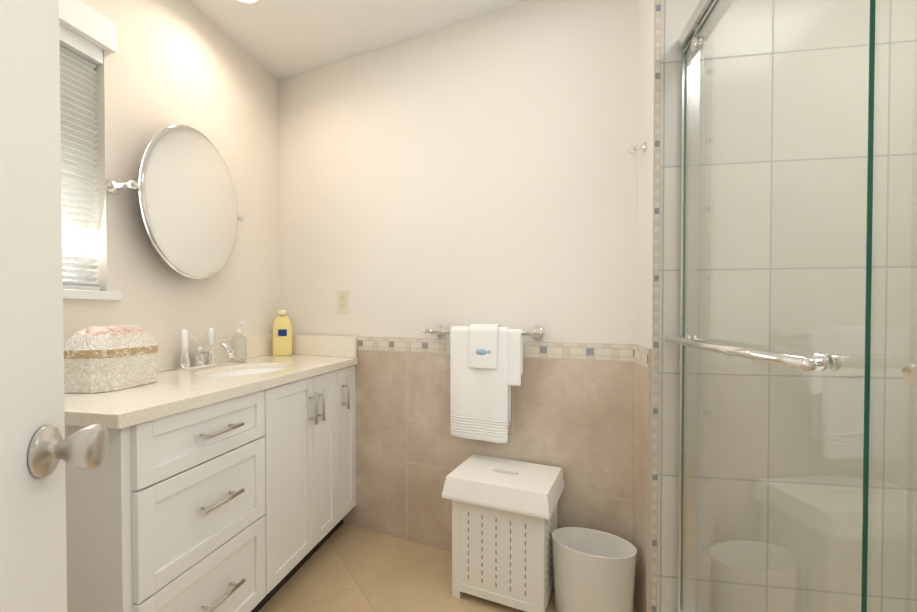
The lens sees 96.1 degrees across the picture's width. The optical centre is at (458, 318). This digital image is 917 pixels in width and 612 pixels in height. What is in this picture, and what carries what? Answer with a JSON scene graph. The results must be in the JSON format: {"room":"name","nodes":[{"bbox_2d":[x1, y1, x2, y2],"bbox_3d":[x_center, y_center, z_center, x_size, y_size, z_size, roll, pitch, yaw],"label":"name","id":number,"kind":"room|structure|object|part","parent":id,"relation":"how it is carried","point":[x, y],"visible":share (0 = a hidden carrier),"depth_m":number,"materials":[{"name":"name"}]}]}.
{"room":"bathroom","nodes":[
{"label":"bathroom","id":0,"kind":"room"},
{"bbox_2d":[63,0,279,343],"bbox_3d":[-1.313,-0.122,1.251,0.150,2.400,2.800,0,1,12],"label":"wall","id":1,"kind":"structure","parent":0,"point":[181,62],"depth_m":1.68,"materials":[{"name":"white paint"}]},
{"bbox_2d":[59,0,116,290],"bbox_3d":[-1.290,-0.546,1.065,0.090,0.910,0.738,0,1,12],"label":"window blind","id":2,"kind":"object","parent":1,"relation":"attached to","point":[87,35],"visible":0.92,"depth_m":1.35,"materials":[{"name":"white plastic"}]},
{"bbox_2d":[63,289,121,299],"bbox_3d":[-1.335,-0.074,1.081,0.178,0.030,0.758,0,1,12],"label":"window sill","id":3,"kind":"structure","parent":1,"relation":"attached to","point":[88,294],"depth_m":1.34,"materials":[{"name":"white paint"}]},
{"bbox_2d":[104,124,243,278],"bbox_3d":[-1.095,-0.462,1.664,0.102,0.604,0.562,0,1,12],"label":"mirror","id":4,"kind":"object","parent":1,"relation":"attached to","point":[191,218],"visible":1,"depth_m":1.61,"materials":[{"name":"silver metal"}]},
{"bbox_2d":[156,336,272,371],"bbox_3d":[-1.138,0.149,1.663,0.020,0.106,1.298,0,1,12],"label":"backsplash","id":5,"kind":"structure","parent":1,"relation":"attached to","point":[256,345],"depth_m":1.98,"materials":[{"name":"beige stone"}]},
{"bbox_2d":[187,0,528,79],"bbox_3d":[0.287,-1.348,0.945,3.700,0.060,3.100,0,1,12],"label":"ceiling","id":6,"kind":"structure","parent":0,"point":[280,39],"depth_m":1.85,"materials":[{"name":"white paint"}]},
{"bbox_2d":[235,0,261,5],"bbox_3d":[-0.874,-1.329,1.671,0.140,0.017,0.140,0,1,12],"label":"recessed light","id":7,"kind":"object","parent":6,"relation":"in","point":[251,2],"visible":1,"depth_m":1.72,"materials":[{"name":"white paint"}]},
{"bbox_2d":[258,523,635,611],"bbox_3d":[0.287,1.112,0.981,3.700,0.060,3.100,0,1,12],"label":"floor","id":8,"kind":"structure","parent":0,"point":[346,568],"depth_m":1.68,"materials":[{"name":"tile"}]},
{"bbox_2d":[0,0,107,611],"bbox_3d":[-0.463,0.069,0.244,0.482,2.023,0.658,0,1,12],"label":"door","id":9,"kind":"structure","parent":8,"relation":"on","point":[38,449],"depth_m":0.52,"materials":[{"name":"white paint"}]},
{"bbox_3d":[-0.565,0.174,0.536,0.161,0.067,0.133,0,1,12],"label":"door knob","id":10,"kind":"part","parent":9,"relation":"part of","materials":[{"name":"silver metal"}]},
{"bbox_2d":[65,360,357,611],"bbox_3d":[-0.871,0.655,1.641,0.554,0.834,1.284,0,1,12],"label":"bathroom vanity","id":11,"kind":"object","parent":8,"relation":"on","point":[217,480],"depth_m":1.21,"materials":[{"name":"white paint"}]},
{"bbox_2d":[64,352,357,431],"bbox_3d":[-0.884,0.220,1.620,0.535,0.035,1.318,0,1,12],"label":"countertop","id":12,"kind":"structure","parent":11,"relation":"on","point":[113,410],"depth_m":1.20,"materials":[{"name":"beige stone"}]},
{"bbox_2d":[64,325,157,392],"bbox_3d":[-1.065,0.114,1.268,0.165,0.186,0.235,0,1,4],"label":"box","id":13,"kind":"object","parent":12,"relation":"on","point":[97,359],"visible":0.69,"depth_m":1.19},
{"bbox_2d":[176,336,235,371],"bbox_3d":[-0.999,0.139,1.677,0.192,0.125,0.170,0,1,12],"label":"faucet","id":14,"kind":"object","parent":12,"relation":"on","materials":[{"name":"silver metal"}]},
{"bbox_2d":[184,364,287,375],"bbox_3d":[-0.858,0.272,1.671,0.314,0.128,0.443,0,1,12],"label":"sink","id":15,"kind":"object","parent":12,"relation":"in","point":[237,369],"depth_m":1.79,"materials":[{"name":"white ceramic"}]},
{"bbox_2d":[231,321,246,362],"bbox_3d":[-1.011,0.104,1.901,0.065,0.187,0.062,0,1,12],"label":"soap dispenser","id":16,"kind":"object","parent":12,"relation":"on","point":[238,332],"visible":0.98,"depth_m":1.90,"materials":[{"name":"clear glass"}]},
{"bbox_2d":[272,310,292,355],"bbox_3d":[-0.936,0.074,2.191,0.086,0.240,0.070,0,1,12],"label":"lotion bottle","id":17,"kind":"object","parent":12,"relation":"on","point":[282,342],"visible":1,"depth_m":2.17,"materials":[{"name":"yellow plastic"}]},
{"bbox_2d":[442,454,564,611],"bbox_3d":[0.182,0.833,1.614,0.408,0.478,0.291,0,1,24],"label":"hamper","id":18,"kind":"object","parent":8,"relation":"on","point":[504,519],"visible":0.96,"depth_m":1.52,"materials":[{"name":"white plastic"}]},
{"bbox_3d":[0.182,0.635,1.611,0.461,0.083,0.373,0,1,12],"label":"lid","id":19,"kind":"part","parent":18,"relation":"part of","materials":[{"name":"white plastic"}]},
{"bbox_2d":[552,527,636,611],"bbox_3d":[0.483,0.937,1.484,0.289,0.273,0.185,0,1,12],"label":"trash can","id":20,"kind":"object","parent":8,"relation":"on","point":[594,570],"visible":1,"depth_m":1.43,"materials":[{"name":"white plastic"}]},
{"bbox_3d":[0.587,1.041,0.351,0.237,0.100,2.046,0,1,12],"label":"sill","id":21,"kind":"structure","parent":8,"relation":"on","visible":0},
{"bbox_2d":[664,0,916,611],"bbox_3d":[0.629,0.047,0.583,0.156,1.882,1.543,0,1,6],"label":"glass panel","id":22,"kind":"object","parent":21,"relation":"on","point":[706,17],"visible":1,"depth_m":0.90,"materials":[{"name":"clear glass"}]},
{"bbox_3d":[0.625,0.046,0.583,0.151,1.882,1.543,0,1,12],"label":"header rail","id":23,"kind":"part","parent":22,"relation":"part of","materials":[{"name":"silver metal"}]},
{"bbox_2d":[279,0,637,348],"bbox_3d":[-0.273,-0.134,2.076,2.148,2.400,0.150,0,1,24],"label":"wall","id":24,"kind":"structure","parent":0,"point":[482,169],"depth_m":1.83,"materials":[{"name":"white paint"}]},
{"bbox_2d":[337,291,347,312],"bbox_3d":[-0.604,-0.087,2.140,0.070,0.116,0.008,0,1,24],"label":"electrical outlet plate","id":25,"kind":"object","parent":24,"relation":"attached to","point":[342,301],"visible":1,"depth_m":2.14,"materials":[{"name":"beige plastic"}]},
{"bbox_2d":[423,324,544,442],"bbox_3d":[0.097,0.265,1.770,0.544,0.489,0.111,0,1,24],"label":"towel rail","id":26,"kind":"object","parent":24,"relation":"attached to","point":[486,366],"visible":1,"depth_m":1.72,"materials":[{"name":"white fabric"}]},
{"bbox_2d":[343,349,632,551],"bbox_3d":[-0.169,0.613,1.952,1.848,0.910,0.010,0,1,24],"label":"wainscot","id":27,"kind":"structure","parent":24,"relation":"attached to","point":[572,419],"depth_m":1.86,"materials":[{"name":"tile"}]},
{"bbox_2d":[358,336,651,368],"bbox_3d":[0.068,0.128,1.737,1.278,0.067,0.480,0,1,12],"label":"trim","id":28,"kind":"structure","parent":24,"relation":"attached to","point":[639,354],"depth_m":1.69,"materials":[{"name":"beige tile"}]},
{"bbox_2d":[636,0,653,348],"bbox_3d":[1.288,-0.125,1.447,1.267,2.400,0.425,0,1,12],"label":"wall","id":29,"kind":"structure","parent":0,"point":[645,108],"depth_m":1.45,"materials":[{"name":"paint tile"},{"name":"grout"}]},
{"bbox_2d":[629,142,646,154],"bbox_3d":[0.631,-0.603,1.457,0.056,0.042,0.038,0,1,12],"label":"robe hook","id":30,"kind":"object","parent":29,"relation":"attached to","point":[643,146],"visible":1,"depth_m":1.45,"materials":[{"name":"silver metal"}]},
{"bbox_2d":[632,362,651,611],"bbox_3d":[0.654,0.620,1.477,0.020,0.910,0.199,0,1,12],"label":"wainscot","id":31,"kind":"structure","parent":29,"relation":"attached to","point":[641,510],"depth_m":1.44,"materials":[{"name":"tile"}]},
{"bbox_2d":[650,0,661,611],"bbox_3d":[0.652,-0.123,1.361,0.020,2.400,0.010,0,1,9],"label":"trim","id":32,"kind":"structure","parent":29,"relation":"attached to","point":[655,305],"depth_m":1.36,"materials":[{"name":"beige tile"}]},
{"bbox_2d":[657,0,916,611],"bbox_3d":[1.146,-0.122,1.283,0.980,2.400,0.008,0,1,9],"label":"wall tile","id":33,"kind":"structure","parent":29,"relation":"attached to","point":[676,15],"depth_m":1.29,"materials":[{"name":"white tile"}]},
{"label":"outside","id":34,"kind":"structure","parent":0,"visible":0},
{"bbox_2d":[61,157,85,282],"bbox_3d":[-1.392,-0.505,1.087,0.059,0.828,0.696,0,1,12],"label":"window","id":35,"kind":"structure","parent":34,"point":[63,235],"depth_m":1.40,"materials":[{"name":"grey"}]}
]}

